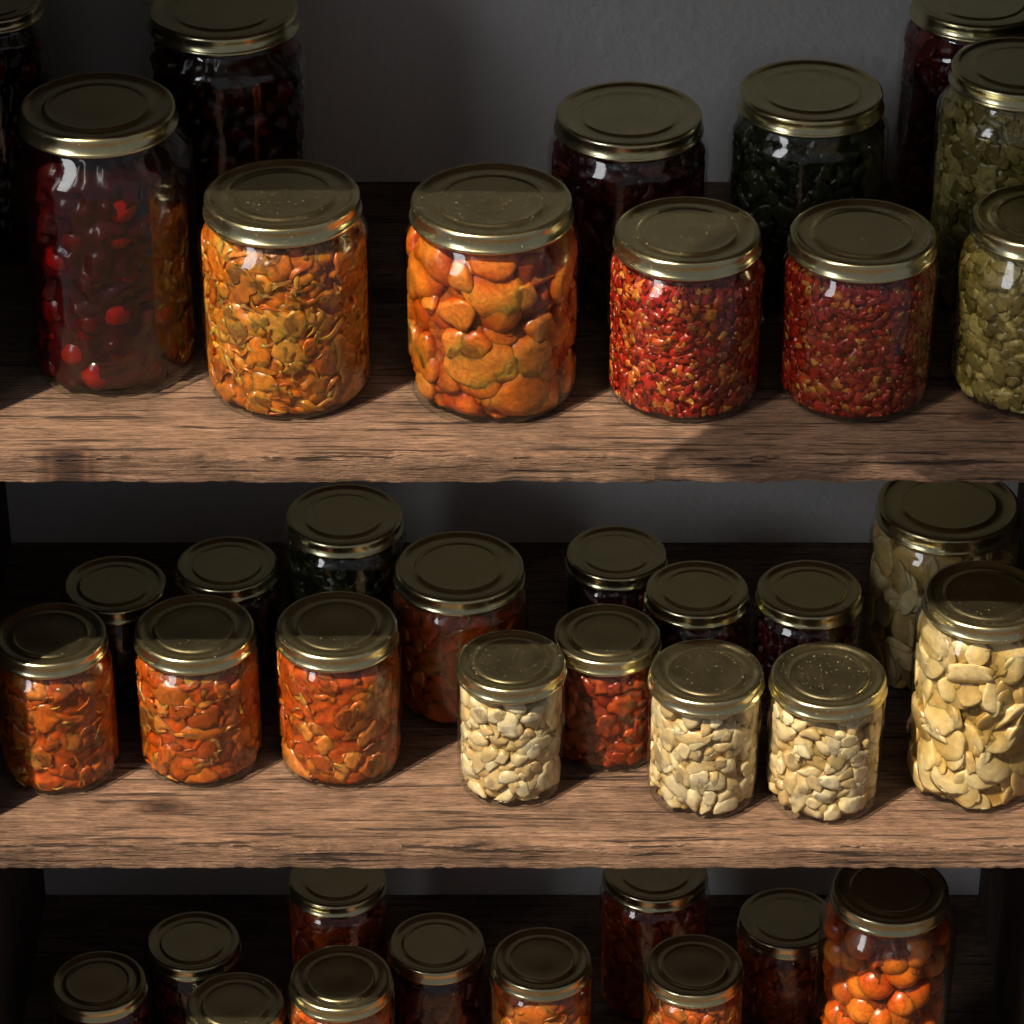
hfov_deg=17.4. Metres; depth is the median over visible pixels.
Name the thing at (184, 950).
jar
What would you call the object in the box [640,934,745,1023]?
jar
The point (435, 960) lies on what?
jar
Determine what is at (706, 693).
jar
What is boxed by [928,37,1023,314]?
jar
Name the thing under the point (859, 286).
jar
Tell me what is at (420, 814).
wooden shelf unit
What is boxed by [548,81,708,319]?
jar
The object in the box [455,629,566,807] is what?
jar
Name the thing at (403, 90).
wall
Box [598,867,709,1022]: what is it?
jar
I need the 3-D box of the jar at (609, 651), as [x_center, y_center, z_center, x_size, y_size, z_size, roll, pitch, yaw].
[0.053,0.100,1.890,0.064,0.078,0.064,3,33,5]
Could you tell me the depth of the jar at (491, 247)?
1.69 m
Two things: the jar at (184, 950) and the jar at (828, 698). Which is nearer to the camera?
the jar at (828, 698)
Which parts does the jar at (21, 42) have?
lid, glass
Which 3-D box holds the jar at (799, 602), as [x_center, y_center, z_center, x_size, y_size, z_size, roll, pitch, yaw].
[0.170,0.075,1.931,0.063,0.075,0.063,0,33,-1]
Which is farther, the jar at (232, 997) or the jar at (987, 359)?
the jar at (232, 997)
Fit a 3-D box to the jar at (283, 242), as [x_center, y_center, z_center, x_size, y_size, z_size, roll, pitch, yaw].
[-0.117,-0.115,1.726,0.088,0.112,0.088,19,37,27]
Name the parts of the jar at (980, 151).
glass, lid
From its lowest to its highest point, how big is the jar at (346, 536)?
0.099 m
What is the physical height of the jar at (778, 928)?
0.071 m
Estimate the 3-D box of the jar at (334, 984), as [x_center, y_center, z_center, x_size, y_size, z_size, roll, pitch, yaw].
[-0.103,0.323,2.040,0.065,0.105,0.065,4,33,5]
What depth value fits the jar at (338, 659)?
1.85 m
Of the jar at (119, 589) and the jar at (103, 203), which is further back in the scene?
the jar at (119, 589)
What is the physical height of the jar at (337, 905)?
0.110 m
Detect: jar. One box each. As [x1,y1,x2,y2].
[0,0,52,257]
[0,603,122,795]
[8,72,202,398]
[49,951,152,1023]
[61,556,168,705]
[132,594,264,786]
[141,0,313,291]
[144,911,244,1023]
[175,536,282,685]
[185,972,288,1023]
[197,159,372,419]
[274,591,403,788]
[284,483,405,612]
[286,867,389,974]
[288,945,395,1023]
[386,912,486,1023]
[390,531,528,727]
[403,162,580,424]
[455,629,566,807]
[489,927,593,1023]
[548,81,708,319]
[552,604,661,772]
[564,525,667,614]
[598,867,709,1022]
[605,196,765,422]
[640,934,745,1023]
[642,561,750,650]
[646,639,764,819]
[726,59,888,312]
[734,887,827,1023]
[751,560,862,713]
[764,642,887,824]
[777,198,939,422]
[813,866,956,1023]
[862,480,1021,693]
[889,0,1023,222]
[903,560,1023,813]
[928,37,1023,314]
[947,184,1023,417]
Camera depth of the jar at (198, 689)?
1.85 m
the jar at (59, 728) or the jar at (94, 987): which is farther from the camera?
the jar at (94, 987)
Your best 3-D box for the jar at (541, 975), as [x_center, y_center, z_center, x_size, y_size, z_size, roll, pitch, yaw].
[0.018,0.314,2.052,0.064,0.107,0.064,-28,42,-36]
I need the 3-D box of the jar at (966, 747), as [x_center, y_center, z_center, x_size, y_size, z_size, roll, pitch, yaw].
[0.258,0.097,1.850,0.078,0.126,0.078,-6,33,-9]
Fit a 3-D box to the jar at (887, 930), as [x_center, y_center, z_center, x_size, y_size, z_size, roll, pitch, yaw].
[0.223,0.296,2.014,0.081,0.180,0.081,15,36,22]
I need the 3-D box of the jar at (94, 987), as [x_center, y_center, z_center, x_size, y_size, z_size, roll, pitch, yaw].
[-0.253,0.321,2.066,0.062,0.082,0.062,-21,38,-29]
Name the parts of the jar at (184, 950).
lid, glass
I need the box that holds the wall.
[5,0,1018,894]
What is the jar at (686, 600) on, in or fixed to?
on the wooden shelf unit
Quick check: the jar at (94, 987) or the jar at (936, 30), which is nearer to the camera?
the jar at (936, 30)
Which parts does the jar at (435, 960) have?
lid, glass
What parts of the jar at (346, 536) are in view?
lid, glass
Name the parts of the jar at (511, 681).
lid, glass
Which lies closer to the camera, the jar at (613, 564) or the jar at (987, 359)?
the jar at (987, 359)
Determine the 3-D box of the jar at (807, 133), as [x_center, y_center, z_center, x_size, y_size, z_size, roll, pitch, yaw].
[0.160,-0.176,1.815,0.086,0.118,0.086,-15,36,-21]
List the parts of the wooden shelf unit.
panel, panel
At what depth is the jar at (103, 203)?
1.70 m
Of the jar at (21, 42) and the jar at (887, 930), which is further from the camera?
the jar at (887, 930)
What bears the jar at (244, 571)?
on the wooden shelf unit
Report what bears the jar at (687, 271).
on the wooden shelf unit
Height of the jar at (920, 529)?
0.114 m
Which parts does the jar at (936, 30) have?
glass, lid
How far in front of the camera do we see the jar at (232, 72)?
1.78 m
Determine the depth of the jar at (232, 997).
2.04 m
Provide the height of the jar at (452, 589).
0.090 m
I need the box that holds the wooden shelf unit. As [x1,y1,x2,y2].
[0,182,1023,1023]

